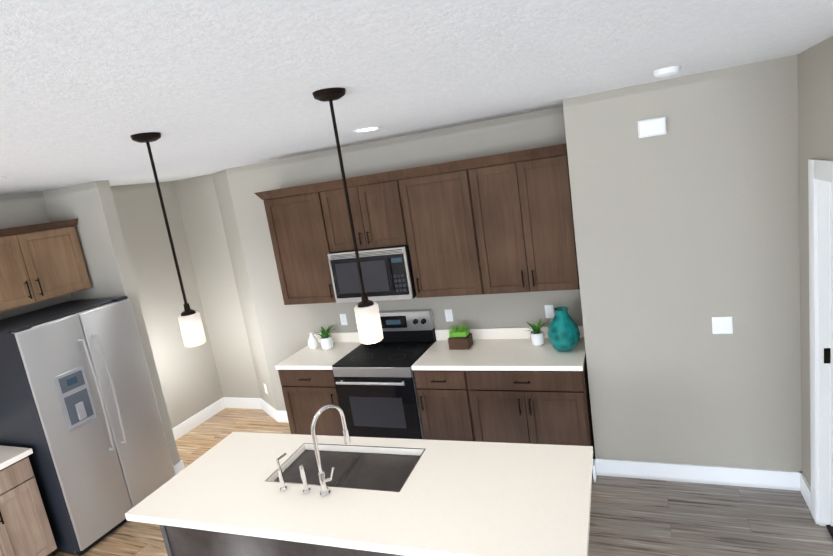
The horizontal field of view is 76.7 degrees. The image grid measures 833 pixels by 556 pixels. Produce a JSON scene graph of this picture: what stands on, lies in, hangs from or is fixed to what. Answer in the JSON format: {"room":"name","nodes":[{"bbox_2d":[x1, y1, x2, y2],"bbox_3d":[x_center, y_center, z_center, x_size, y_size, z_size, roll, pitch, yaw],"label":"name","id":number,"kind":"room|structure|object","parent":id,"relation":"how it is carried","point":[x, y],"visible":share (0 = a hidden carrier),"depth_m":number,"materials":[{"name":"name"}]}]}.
{"room":"kitchen","nodes":[
{"label":"kitchen","id":0,"kind":"room"},
{"bbox_2d":[42,180,179,465],"bbox_3d":[-2.765,0.551,4.834,0.700,2.780,0.120,-4,12,23],"label":"wall","id":1,"kind":"structure","parent":0,"point":[90,207],"depth_m":4.58,"materials":[{"name":"beige paint"}]},
{"bbox_2d":[172,397,810,511],"bbox_3d":[1.751,1.481,3.523,9.900,0.135,2.321,-4,12,23],"label":"baseboard","id":2,"kind":"structure","parent":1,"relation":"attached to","point":[757,478],"depth_m":3.83,"materials":[{"name":"white paint"}]},
{"bbox_2d":[0,181,222,427],"bbox_3d":[-4.373,1.347,1.964,0.120,2.780,9.800,-4,12,23],"label":"wall","id":3,"kind":"structure","parent":0,"point":[189,381],"depth_m":5.76,"materials":[{"name":"beige paint"}]},
{"bbox_2d":[0,223,91,311],"bbox_3d":[-3.248,-0.060,4.239,0.345,0.560,0.997,-4,12,23],"label":"upper cabinet","id":4,"kind":"object","parent":3,"relation":"attached to","point":[42,262],"depth_m":4.28,"materials":[{"name":"brown wood"}]},
{"bbox_2d":[173,174,260,397],"bbox_3d":[-2.278,0.215,6.192,0.580,2.780,0.120,-4,12,23],"label":"wall","id":5,"kind":"structure","parent":0,"point":[199,208],"depth_m":6.11,"materials":[{"name":"beige paint"}]},
{"bbox_2d":[212,169,276,409],"bbox_3d":[-1.835,0.214,5.846,0.120,2.780,0.522,-16,13,-33],"label":"wall","id":6,"kind":"structure","parent":0,"point":[227,211],"depth_m":5.78,"materials":[{"name":"beige paint"}]},
{"bbox_2d":[226,106,582,410],"bbox_3d":[-0.153,0.124,4.994,3.390,2.780,0.120,-4,12,23],"label":"wall","id":7,"kind":"structure","parent":0,"point":[285,330],"depth_m":4.83,"materials":[{"name":"beige paint"}]},
{"bbox_2d":[262,191,337,304],"bbox_3d":[-0.969,-0.286,4.961,0.679,1.010,0.339,-4,12,23],"label":"upper cabinet","id":8,"kind":"object","parent":7,"relation":"attached to","point":[301,230],"depth_m":4.82,"materials":[{"name":"brown wood"}]},
{"bbox_2d":[340,314,347,324],"bbox_3d":[-0.724,0.412,5.229,0.072,0.116,0.006,-4,12,23],"label":"electrical outlet","id":9,"kind":"object","parent":7,"relation":"attached to","point":[343,318],"visible":1,"depth_m":5.23,"materials":[{"name":"white plastic"}]},
{"bbox_2d":[326,179,409,251],"bbox_3d":[-0.403,-0.554,4.663,0.759,0.545,0.339,-4,12,23],"label":"upper cabinet","id":10,"kind":"object","parent":7,"relation":"attached to","point":[379,221],"depth_m":4.49,"materials":[{"name":"brown wood"}]},
{"bbox_2d":[327,245,415,302],"bbox_3d":[-0.346,-0.056,4.716,0.751,0.451,0.431,-4,12,23],"label":"microwave","id":11,"kind":"object","parent":10,"relation":"attached to","point":[387,273],"visible":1,"depth_m":4.53,"materials":[{"name":"silver plastic"}]},
{"bbox_2d":[398,167,493,297],"bbox_3d":[0.255,-0.372,4.442,0.732,1.010,0.339,-4,12,23],"label":"upper cabinet","id":12,"kind":"object","parent":7,"relation":"attached to","point":[446,232],"depth_m":4.27,"materials":[{"name":"brown wood"}]},
{"bbox_2d":[445,309,452,321],"bbox_3d":[0.295,0.341,4.796,0.072,0.116,0.006,-4,12,23],"label":"electrical outlet","id":13,"kind":"object","parent":7,"relation":"attached to","point":[448,315],"visible":1,"depth_m":4.79,"materials":[{"name":"white plastic"}]},
{"bbox_2d":[478,151,579,293],"bbox_3d":[0.846,-0.413,4.192,0.821,1.010,0.339,-4,12,23],"label":"upper cabinet","id":14,"kind":"object","parent":7,"relation":"attached to","point":[498,223],"depth_m":4.01,"materials":[{"name":"brown wood"}]},
{"bbox_2d":[544,305,553,317],"bbox_3d":[1.122,0.283,4.446,0.072,0.116,0.006,-4,12,23],"label":"electrical outlet","id":15,"kind":"object","parent":7,"relation":"attached to","point":[549,311],"visible":0.96,"depth_m":4.44,"materials":[{"name":"white plastic"}]},
{"bbox_2d":[0,0,832,194],"bbox_3d":[0.301,-0.576,0.573,10.400,0.100,11.600,-4,12,23],"label":"ceiling","id":16,"kind":"structure","parent":0,"point":[88,88],"depth_m":1.72,"materials":[{"name":"paint"}]},
{"bbox_2d":[130,132,205,346],"bbox_3d":[-1.127,-0.159,2.424,0.124,0.979,0.124,-4,12,23],"label":"pendant light","id":17,"kind":"object","parent":16,"relation":"hanging from","point":[191,327],"visible":1,"depth_m":2.45,"materials":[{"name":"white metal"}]},
{"bbox_2d":[312,88,383,343],"bbox_3d":[-0.254,-0.220,2.054,0.124,0.979,0.124,-4,12,23],"label":"pendant light","id":18,"kind":"object","parent":16,"relation":"hanging from","point":[368,320],"visible":1,"depth_m":2.08,"materials":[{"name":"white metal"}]},
{"bbox_2d":[353,126,381,131],"bbox_3d":[-0.329,-0.992,3.518,0.196,0.006,0.196,-4,12,23],"label":"recessed light","id":19,"kind":"object","parent":16,"relation":"in","point":[367,129],"visible":1,"depth_m":3.48,"materials":[{"name":"white plastic"}]},
{"bbox_2d":[653,66,680,77],"bbox_3d":[1.322,-1.084,2.780,0.132,0.038,0.132,-4,12,23],"label":"smoke detector","id":20,"kind":"object","parent":16,"relation":"attached to","point":[666,72],"visible":1,"depth_m":2.73,"materials":[{"name":"white plastic"}]},
{"bbox_2d":[52,408,832,555],"bbox_3d":[-1.225,2.338,1.935,6.160,0.060,11.600,-4,12,23],"label":"floor","id":21,"kind":"structure","parent":0,"point":[638,517],"depth_m":3.49,"materials":[{"name":"brown wood"}]},
{"bbox_2d":[0,457,56,555],"bbox_3d":[-3.176,1.810,3.698,0.660,0.880,0.728,-4,12,23],"label":"base cabinet","id":22,"kind":"object","parent":21,"relation":"on","point":[25,529],"depth_m":3.76,"materials":[{"name":"brown wood"}]},
{"bbox_2d":[0,445,31,468],"bbox_3d":[-3.486,1.519,2.994,0.675,0.040,2.130,-4,12,23],"label":"countertop","id":23,"kind":"structure","parent":22,"relation":"on","point":[9,455],"depth_m":3.77,"materials":[{"name":"white stone"}]},
{"bbox_2d":[0,296,174,555],"bbox_3d":[-2.800,1.151,4.359,0.868,1.802,0.936,-4,12,23],"label":"refrigerator","id":24,"kind":"object","parent":21,"relation":"on","point":[80,414],"visible":0.79,"depth_m":4.05,"materials":[{"name":"grey metal"}]},
{"bbox_2d":[160,448,416,555],"bbox_3d":[-0.245,1.522,2.926,2.236,0.865,0.774,-4,12,23],"label":"kitchen island","id":25,"kind":"object","parent":21,"relation":"on","point":[359,469],"depth_m":2.93,"materials":[{"name":"grey metal"}]},
{"bbox_2d":[125,464,590,555],"bbox_3d":[-0.395,1.151,2.563,2.362,0.044,0.457,-4,12,23],"label":"island countertop","id":26,"kind":"structure","parent":25,"relation":"on","point":[348,521],"depth_m":2.49,"materials":[{"name":"white stone"}]},
{"bbox_2d":[276,453,286,491],"bbox_3d":[-0.710,1.033,2.813,0.040,0.182,0.095,-4,12,23],"label":"soap dispenser","id":27,"kind":"object","parent":26,"relation":"on","point":[283,487],"visible":1,"depth_m":2.78,"materials":[{"name":"silver metal"}]},
{"bbox_2d":[299,464,310,493],"bbox_3d":[-0.583,1.044,2.739,0.042,0.152,0.041,-4,12,23],"label":"sprayer","id":28,"kind":"object","parent":26,"relation":"on","point":[307,488],"visible":1,"depth_m":2.73,"materials":[{"name":"silver metal"}]},
{"bbox_2d":[311,404,350,496],"bbox_3d":[-0.444,0.873,2.733,0.116,0.446,0.217,-4,12,23],"label":"faucet","id":29,"kind":"object","parent":26,"relation":"on","point":[325,490],"visible":1,"depth_m":2.68,"materials":[{"name":"silver metal"}]},
{"bbox_2d":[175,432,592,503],"bbox_3d":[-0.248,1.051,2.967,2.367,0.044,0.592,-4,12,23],"label":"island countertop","id":30,"kind":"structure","parent":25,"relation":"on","point":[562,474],"depth_m":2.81,"materials":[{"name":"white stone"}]},
{"bbox_2d":[275,332,361,435],"bbox_3d":[-0.852,1.117,5.092,0.611,1.020,0.662,-4,12,23],"label":"base cabinet","id":31,"kind":"object","parent":21,"relation":"on","point":[307,382],"visible":0.5,"depth_m":4.85,"materials":[{"name":"brown wood"}]},
{"bbox_2d":[308,332,317,348],"bbox_3d":[-1.023,0.617,5.185,0.104,0.165,0.104,-4,12,23],"label":"vase","id":32,"kind":"object","parent":31,"relation":"on","point":[312,342],"visible":0.98,"depth_m":5.15,"materials":[{"name":"white ceramic"}]},
{"bbox_2d":[312,326,336,349],"bbox_3d":[-0.868,0.580,5.117,0.258,0.216,0.334,-4,12,23],"label":"potted plant","id":33,"kind":"object","parent":31,"relation":"on","point":[326,340],"visible":1,"depth_m":5.08,"materials":[{"name":"white ceramic"}]},
{"bbox_2d":[332,309,435,438],"bbox_3d":[-0.245,0.982,4.783,0.749,1.220,0.712,-4,12,23],"label":"range","id":34,"kind":"object","parent":21,"relation":"on","point":[376,388],"visible":0.75,"depth_m":4.57,"materials":[{"name":"silver metal"}]},
{"bbox_2d":[412,369,482,441],"bbox_3d":[0.384,1.096,4.604,0.519,0.880,0.625,-4,12,23],"label":"base cabinet","id":35,"kind":"object","parent":21,"relation":"on","point":[448,402],"depth_m":4.30,"materials":[{"name":"brown wood"}]},
{"bbox_2d":[475,361,594,472],"bbox_3d":[0.942,1.057,4.368,0.970,0.880,0.625,-4,12,23],"label":"base cabinet","id":36,"kind":"object","parent":21,"relation":"on","point":[509,385],"depth_m":4.03,"materials":[{"name":"brown wood"}]},
{"bbox_2d":[411,337,585,372],"bbox_3d":[0.696,0.624,4.349,1.352,0.040,0.640,-4,12,23],"label":"countertop","id":37,"kind":"structure","parent":36,"relation":"on","point":[512,354],"depth_m":4.21,"materials":[{"name":"white stone"}]},
{"bbox_2d":[448,323,472,349],"bbox_3d":[0.376,0.502,4.576,0.182,0.203,0.143,-4,12,23],"label":"box","id":38,"kind":"object","parent":37,"relation":"on","point":[459,338],"visible":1,"depth_m":4.53,"materials":[{"name":"brown wood"}]},
{"bbox_2d":[527,319,548,345],"bbox_3d":[1.007,0.448,4.340,0.205,0.212,0.228,-4,12,23],"label":"plant pot","id":39,"kind":"object","parent":37,"relation":"on","point":[537,336],"visible":1,"depth_m":4.32,"materials":[{"name":"white ceramic"}]},
{"bbox_2d":[548,307,579,351],"bbox_3d":[1.152,0.402,4.136,0.250,0.335,0.244,-4,12,23],"label":"vase","id":40,"kind":"object","parent":37,"relation":"on","point":[563,333],"visible":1,"depth_m":4.06,"materials":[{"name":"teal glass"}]},
{"bbox_2d":[435,325,583,340],"bbox_3d":[0.800,0.485,4.616,1.352,0.100,0.020,-4,12,23],"label":"backsplash","id":41,"kind":"structure","parent":0,"relation":"attached to","point":[441,334],"depth_m":4.65,"materials":[{"name":"white stone"}]},
{"bbox_2d":[562,55,801,471],"bbox_3d":[1.905,0.036,3.831,1.310,2.780,0.670,-4,12,23],"label":"wall","id":42,"kind":"structure","parent":0,"point":[686,228],"depth_m":3.48,"materials":[{"name":"beige paint"}]},
{"bbox_2d":[637,117,666,137],"bbox_3d":[1.497,-0.957,3.346,0.165,0.110,0.044,-4,12,23],"label":"box","id":43,"kind":"object","parent":42,"relation":"attached to","point":[652,127],"visible":1,"depth_m":3.33,"materials":[{"name":"white plastic"}]},
{"bbox_2d":[712,317,732,333],"bbox_3d":[2.020,0.313,3.478,0.118,0.118,0.007,-4,12,23],"label":"switch plate","id":44,"kind":"object","parent":42,"relation":"attached to","point":[722,325],"visible":1,"depth_m":3.48,"materials":[{"name":"white plastic"}]},
{"bbox_2d":[797,36,832,487],"bbox_3d":[2.673,-0.079,3.825,0.120,2.780,4.225,-4,12,23],"label":"wall","id":45,"kind":"structure","parent":0,"point":[815,101],"depth_m":2.97,"materials":[{"name":"beige paint"}]},
{"bbox_2d":[808,159,832,525],"bbox_3d":[2.183,0.537,2.567,0.160,2.198,1.111,-4,12,23],"label":"door frame","id":46,"kind":"structure","parent":45,"relation":"attached to","point":[820,186],"depth_m":2.98,"materials":[{"name":"white paint"}]},
{"bbox_2d":[826,525,832,538],"bbox_3d":[2.344,1.599,2.772,0.060,0.012,0.895,-4,12,23],"label":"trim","id":47,"kind":"structure","parent":45,"relation":"attached to","point":[830,528],"depth_m":3.14,"materials":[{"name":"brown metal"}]}
]}

